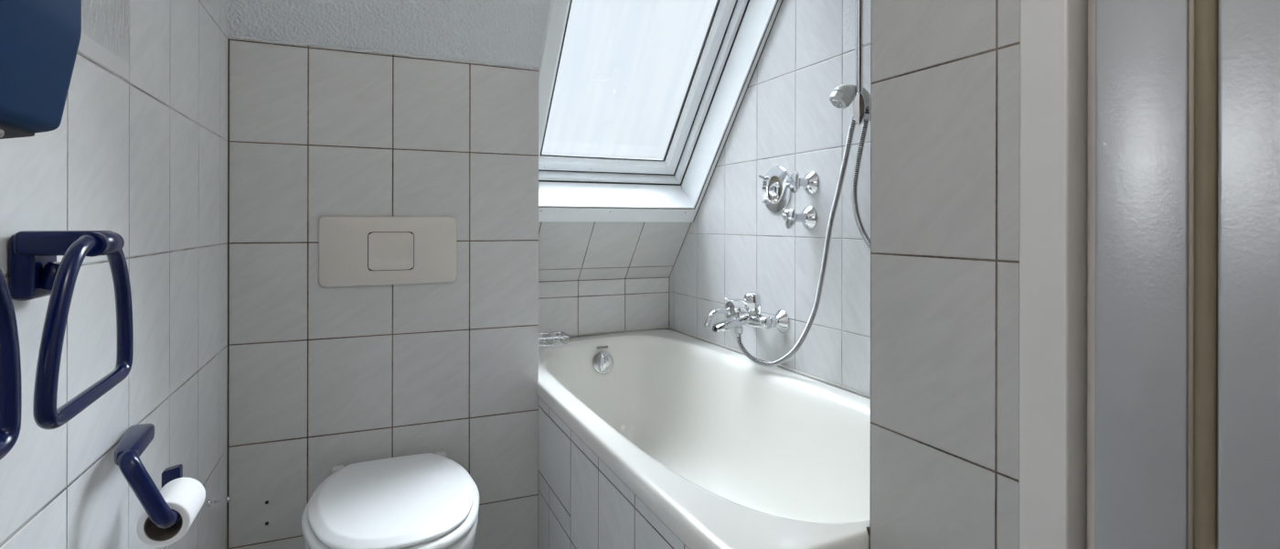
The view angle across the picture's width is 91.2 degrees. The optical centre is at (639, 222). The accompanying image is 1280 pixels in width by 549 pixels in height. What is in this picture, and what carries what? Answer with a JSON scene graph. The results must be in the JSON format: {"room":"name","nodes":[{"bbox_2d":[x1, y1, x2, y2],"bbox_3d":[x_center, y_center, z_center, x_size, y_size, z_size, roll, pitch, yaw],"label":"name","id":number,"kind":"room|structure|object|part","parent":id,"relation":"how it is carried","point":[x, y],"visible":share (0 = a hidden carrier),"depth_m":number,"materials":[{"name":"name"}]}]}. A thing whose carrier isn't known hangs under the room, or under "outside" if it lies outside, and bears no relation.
{"room":"bathroom","nodes":[
{"label":"bathroom","id":0,"kind":"room"},
{"bbox_2d":[0,0,228,548],"bbox_3d":[-0.609,-0.156,0.494,0.101,2.410,3.593,0,0,-24],"label":"wall","id":1,"kind":"structure","parent":0,"point":[137,152],"depth_m":0.91,"materials":[{"name":"tile"}]},
{"bbox_2d":[0,268,21,458],"bbox_3d":[-0.447,0.089,0.354,0.086,0.162,0.195,0,0,-24],"label":"towel ring","id":2,"kind":"object","parent":1,"relation":"attached to","point":[10,364],"visible":1,"depth_m":0.44,"materials":[{"name":"blue plastic"}]},
{"bbox_2d":[0,0,81,138],"bbox_3d":[-0.415,-0.175,0.341,0.133,0.270,0.148,0,0,-24],"label":"wall dispenser","id":3,"kind":"object","parent":1,"relation":"attached to","point":[39,39],"visible":1,"depth_m":0.38,"materials":[{"name":"blue plastic"}]},
{"bbox_2d":[0,128,4,137],"bbox_3d":[-0.410,-0.051,0.347,0.068,0.014,0.098,0,0,-24],"label":"outlet","id":4,"kind":"object","parent":3,"relation":"attached to","point":[2,131],"depth_m":0.39,"materials":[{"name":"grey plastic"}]},
{"bbox_3d":[-0.423,-0.051,0.335,0.107,0.021,0.131,0,0,-24],"label":"plate","id":5,"kind":"part","parent":3,"relation":"part of","materials":[{"name":"grey plastic"}]},
{"bbox_2d":[8,230,133,429],"bbox_3d":[-0.542,0.088,0.572,0.086,0.162,0.195,0,0,-24],"label":"towel ring","id":6,"kind":"object","parent":1,"relation":"attached to","point":[34,270],"visible":1,"depth_m":0.59,"materials":[{"name":"blue plastic"}]},
{"bbox_3d":[-0.599,0.042,0.619,0.020,0.066,0.059,0,0,-24],"label":"wall plate","id":7,"kind":"part","parent":6,"relation":"part of","materials":[{"name":"blue plastic"}]},
{"bbox_3d":[-0.561,0.019,0.614,0.073,0.024,0.026,0,0,-24],"label":"arm","id":8,"kind":"part","parent":6,"relation":"part of","materials":[{"name":"blue plastic"}]},
{"bbox_2d":[114,423,182,528],"bbox_3d":[-0.664,0.341,0.851,0.075,0.109,0.161,0,0,-30],"label":"toilet roll holder","id":9,"kind":"object","parent":1,"relation":"attached to","point":[136,438],"visible":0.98,"depth_m":0.80,"materials":[{"name":"blue plastic"}]},
{"bbox_2d":[136,477,205,546],"bbox_3d":[-0.638,0.392,0.856,0.058,0.058,0.090,0,0,-24],"label":"toilet roll","id":10,"kind":"object","parent":9,"relation":"hanging from","point":[186,496],"visible":0.83,"depth_m":0.83,"materials":[{"name":"white paper"}]},
{"bbox_2d":[206,495,230,506],"bbox_3d":[-0.907,0.599,1.350,0.043,0.016,0.016,0,0,-24],"label":"wall hook","id":11,"kind":"object","parent":1,"relation":"attached to","point":[226,499],"visible":1,"depth_m":1.35,"materials":[{"name":"silver metal"}]},
{"bbox_2d":[228,35,538,548],"bbox_3d":[-0.776,0.293,1.968,0.778,1.511,0.599,0,0,-24],"label":"wall","id":12,"kind":"structure","parent":0,"point":[322,378],"depth_m":1.67,"materials":[{"name":"tile"}]},
{"bbox_2d":[226,38,229,548],"bbox_3d":[-1.011,0.293,1.538,0.004,1.490,0.004,0,0,-24],"label":"trim","id":13,"kind":"structure","parent":12,"relation":"attached to","point":[228,38],"depth_m":1.54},
{"bbox_2d":[233,35,533,69],"bbox_3d":[-0.658,-0.456,1.692,0.750,0.010,0.006,0,0,-24],"label":"trim","id":14,"kind":"structure","parent":12,"relation":"attached to","point":[234,37],"depth_m":1.67,"materials":[{"name":"paint"}]},
{"bbox_2d":[318,215,457,287],"bbox_3d":[-0.670,0.074,1.681,0.344,0.183,0.012,0,0,-24],"label":"flush plate","id":15,"kind":"object","parent":12,"relation":"attached to","point":[354,250],"visible":1,"depth_m":1.67,"materials":[{"name":"grey plastic"}]},
{"bbox_2d":[301,450,479,548],"bbox_3d":[-0.567,0.790,1.445,0.378,0.352,0.524,0,0,-24],"label":"toilet","id":16,"kind":"object","parent":12,"relation":"attached to","point":[428,500],"visible":1,"depth_m":1.36,"materials":[{"name":"white ceramic"}]},
{"bbox_3d":[-0.567,0.812,1.446,0.373,0.308,0.521,0,0,-24],"label":"bowl","id":17,"kind":"part","parent":16,"relation":"part of","materials":[{"name":"white ceramic"}]},
{"bbox_2d":[537,499,538,548],"bbox_3d":[-0.301,0.764,1.854,0.005,0.550,0.005,0,0,-24],"label":"trim","id":18,"kind":"structure","parent":12,"relation":"attached to","point":[538,499],"depth_m":1.85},
{"bbox_2d":[223,0,551,67],"bbox_3d":[0.132,-0.688,0.811,1.711,1.684,3.582,0,0,-24],"label":"ceiling","id":19,"kind":"structure","parent":0,"point":[512,32],"depth_m":1.66,"materials":[{"name":"paint"}]},
{"bbox_2d":[538,0,783,222],"bbox_3d":[0.025,-0.562,2.008,0.716,1.116,0.980,0,0,-24],"label":"window","id":20,"kind":"structure","parent":19,"relation":"attached to","point":[572,187],"depth_m":2.29,"materials":[{"name":"white paint"}]},
{"bbox_3d":[0.001,-0.641,2.088,0.602,0.889,0.757,0,0,-24],"label":"sash","id":21,"kind":"part","parent":20,"relation":"part of","materials":[{"name":"white paint"}]},
{"bbox_2d":[538,277,669,341],"bbox_3d":[-0.224,0.640,2.569,0.758,0.820,0.100,0,0,-24],"label":"wall","id":22,"kind":"structure","parent":0,"point":[571,307],"depth_m":2.55,"materials":[{"name":"tile"}]},
{"bbox_2d":[538,221,691,281],"bbox_3d":[-0.187,0.028,2.487,0.758,0.404,0.385,0,0,-24],"label":"wall","id":23,"kind":"structure","parent":0,"point":[568,250],"depth_m":2.45,"materials":[{"name":"tile"}]},
{"bbox_2d":[538,277,664,282],"bbox_3d":[-0.202,0.229,2.523,0.716,0.003,0.003,0,0,-24],"label":"trim","id":24,"kind":"structure","parent":23,"relation":"attached to","point":[646,277],"depth_m":2.54,"materials":[{"name":"white tile"}]},
{"bbox_2d":[669,0,871,398],"bbox_3d":[0.507,-0.154,1.920,0.101,2.410,1.873,0,0,-24],"label":"wall","id":25,"kind":"structure","parent":0,"point":[734,246],"depth_m":1.89,"materials":[{"name":"tile"}]},
{"bbox_2d":[544,326,870,398],"bbox_3d":[0.137,0.448,1.771,0.699,0.017,1.655,0,0,-24],"label":"trim","id":26,"kind":"structure","parent":25,"relation":"attached to","point":[662,327],"depth_m":2.21,"materials":[{"name":"grey plastic"}]},
{"bbox_2d":[704,300,735,327],"bbox_3d":[0.273,0.320,2.199,0.104,0.087,0.072,0,0,-24],"label":"spout","id":27,"kind":"object","parent":25,"relation":"attached to","point":[730,306],"visible":0.91,"depth_m":2.19,"materials":[{"name":"silver metal"}]},
{"bbox_2d":[712,291,789,334],"bbox_3d":[0.323,0.284,1.975,0.193,0.134,0.222,0,0,-24],"label":"mixer","id":28,"kind":"object","parent":25,"relation":"attached to","point":[753,317],"visible":1,"depth_m":1.95,"materials":[{"name":"silver metal"}]},
{"bbox_3d":[0.294,0.312,1.971,0.135,0.054,0.044,0,0,-24],"label":"spout","id":29,"kind":"part","parent":28,"relation":"part of","materials":[{"name":"silver metal"}]},
{"bbox_3d":[0.307,0.249,1.951,0.098,0.038,0.034,0,0,-24],"label":"lever","id":30,"kind":"part","parent":28,"relation":"part of","materials":[{"name":"silver metal"}]},
{"bbox_3d":[0.307,0.281,1.977,0.022,0.029,0.022,0,0,-24],"label":"diverter knob","id":31,"kind":"part","parent":28,"relation":"part of","materials":[{"name":"silver metal"}]},
{"bbox_2d":[736,116,856,366],"bbox_3d":[0.437,0.081,1.784,0.039,0.703,0.484,0,0,-29],"label":"shower hose","id":32,"kind":"object","parent":28,"relation":"attached to","point":[850,133],"visible":1,"depth_m":1.70,"materials":[{"name":"grey metal"}]},
{"bbox_2d":[758,165,791,213],"bbox_3d":[0.420,-0.105,1.964,0.024,0.148,0.148,0,0,-24],"label":"control plate","id":33,"kind":"object","parent":25,"relation":"attached to","point":[776,195],"visible":0.98,"depth_m":1.96,"materials":[{"name":"silver metal"}]},
{"bbox_2d":[781,205,817,229],"bbox_3d":[0.458,-0.016,1.809,0.080,0.070,0.070,0,0,-24],"label":"shower valve","id":34,"kind":"object","parent":25,"relation":"attached to","point":[808,217],"visible":1,"depth_m":1.80,"materials":[{"name":"silver metal"}]},
{"bbox_3d":[0.433,-0.012,1.799,0.027,0.056,0.059,0,0,-24],"label":"handle","id":35,"kind":"part","parent":34,"relation":"part of","materials":[{"name":"silver metal"}]},
{"bbox_3d":[0.463,-0.016,1.811,0.046,0.029,0.029,0,0,-24],"label":"stem","id":36,"kind":"part","parent":34,"relation":"part of","materials":[{"name":"silver metal"}]},
{"bbox_2d":[785,170,819,194],"bbox_3d":[0.465,-0.117,1.804,0.070,0.070,0.070,0,0,-24],"label":"shower valve","id":37,"kind":"object","parent":25,"relation":"attached to","point":[810,181],"visible":1,"depth_m":1.79,"materials":[{"name":"silver metal"}]},
{"bbox_3d":[0.443,-0.116,1.798,0.024,0.059,0.057,0,0,-24],"label":"handle","id":38,"kind":"part","parent":37,"relation":"part of","materials":[{"name":"silver metal"}]},
{"bbox_3d":[0.469,-0.117,1.806,0.038,0.029,0.029,0,0,-24],"label":"stem","id":39,"kind":"part","parent":37,"relation":"part of","materials":[{"name":"silver metal"}]},
{"bbox_2d":[853,0,870,126],"bbox_3d":[0.563,-0.588,1.568,0.081,0.696,0.046,0,0,-24],"label":"shower rail","id":40,"kind":"object","parent":25,"relation":"attached to","point":[859,114],"visible":0.77,"depth_m":1.55,"materials":[{"name":"silver metal"}]},
{"bbox_2d":[829,84,870,109],"bbox_3d":[0.524,-0.316,1.568,0.106,0.066,0.056,0,0,-24],"label":"handset","id":41,"kind":"object","parent":40,"relation":"attached to","point":[841,97],"visible":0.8,"depth_m":1.54,"materials":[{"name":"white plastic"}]},
{"bbox_3d":[0.540,-0.319,1.574,0.079,0.061,0.038,0,0,-8],"label":"handle","id":42,"kind":"part","parent":41,"relation":"part of","materials":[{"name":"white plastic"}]},
{"bbox_2d":[851,106,870,248],"bbox_3d":[0.606,-0.089,1.498,0.020,0.408,0.259,0,0,-27],"label":"shower hose","id":43,"kind":"object","parent":41,"relation":"hanging from","point":[856,211],"visible":0.61,"depth_m":1.59,"materials":[{"name":"grey metal"}]},
{"bbox_2d":[869,0,1019,548],"bbox_3d":[0.626,-0.134,0.925,0.521,2.370,0.230,0,0,-24],"label":"wall partition","id":44,"kind":"structure","parent":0,"point":[944,74],"depth_m":0.81,"materials":[{"name":"tile"}]},
{"bbox_3d":[0.107,1.100,0.812,1.750,0.100,3.600,0,0,-24],"label":"floor","id":45,"kind":"structure","parent":0,"visible":0},
{"bbox_2d":[535,329,870,548],"bbox_3d":[0.130,0.748,1.750,0.722,0.605,1.680,0,0,-24],"label":"bathtub","id":46,"kind":"object","parent":45,"relation":"on","point":[652,438],"visible":0.73,"depth_m":1.71,"materials":[{"name":"white ceramic"}]},
{"bbox_2d":[538,330,570,346],"bbox_3d":[-0.332,0.398,2.142,0.174,0.037,0.106,0,0,-24],"label":"basket","id":47,"kind":"object","parent":46,"relation":"on","point":[568,336],"visible":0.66,"depth_m":2.13,"materials":[{"name":"silver metal"}]},
{"bbox_3d":[-0.328,0.411,2.143,0.140,0.004,0.080,0,0,-24],"label":"rail","id":48,"kind":"part","parent":47,"relation":"part of","materials":[{"name":"silver metal"}]},
{"bbox_3d":[-0.328,0.385,2.143,0.166,0.006,0.106,0,0,-24],"label":"rail","id":49,"kind":"part","parent":47,"relation":"part of","materials":[{"name":"silver metal"}]},
{"bbox_3d":[-0.236,0.634,1.705,0.004,0.186,0.314,0,0,-24],"label":"access panel","id":50,"kind":"part","parent":46,"relation":"part of","materials":[{"name":"tile"}]},
{"bbox_3d":[-0.142,0.537,2.414,0.086,0.085,0.021,0,0,-24],"label":"overflow plate","id":51,"kind":"part","parent":46,"relation":"part of","materials":[{"name":"silver metal"}]},
{"bbox_3d":[-0.131,0.536,2.407,0.053,0.072,0.025,0,0,-24],"label":"overflow knob","id":52,"kind":"part","parent":46,"relation":"part of","materials":[{"name":"silver metal"}]},
{"bbox_3d":[0.645,-1.164,0.359,0.100,0.310,0.822,0,0,-24],"label":"lintel","id":53,"kind":"object","parent":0,"visible":0},
{"bbox_2d":[1018,0,1279,548],"bbox_3d":[0.660,0.021,0.357,0.095,2.060,0.847,0,0,-28],"label":"door","id":54,"kind":"structure","parent":53,"relation":"attached to","point":[1149,130],"depth_m":0.60,"materials":[{"name":"beige"}]},
{"bbox_3d":[0.483,0.021,0.663,0.049,2.060,0.028,0,0,-24],"label":"moulding","id":55,"kind":"part","parent":54,"relation":"part of","materials":[{"name":"beige"}]},
{"bbox_3d":[0.493,0.021,0.615,0.030,2.060,0.072,0,0,-44],"label":"steel frame","id":56,"kind":"part","parent":54,"relation":"part of","materials":[{"name":"grey paint"}]}
]}

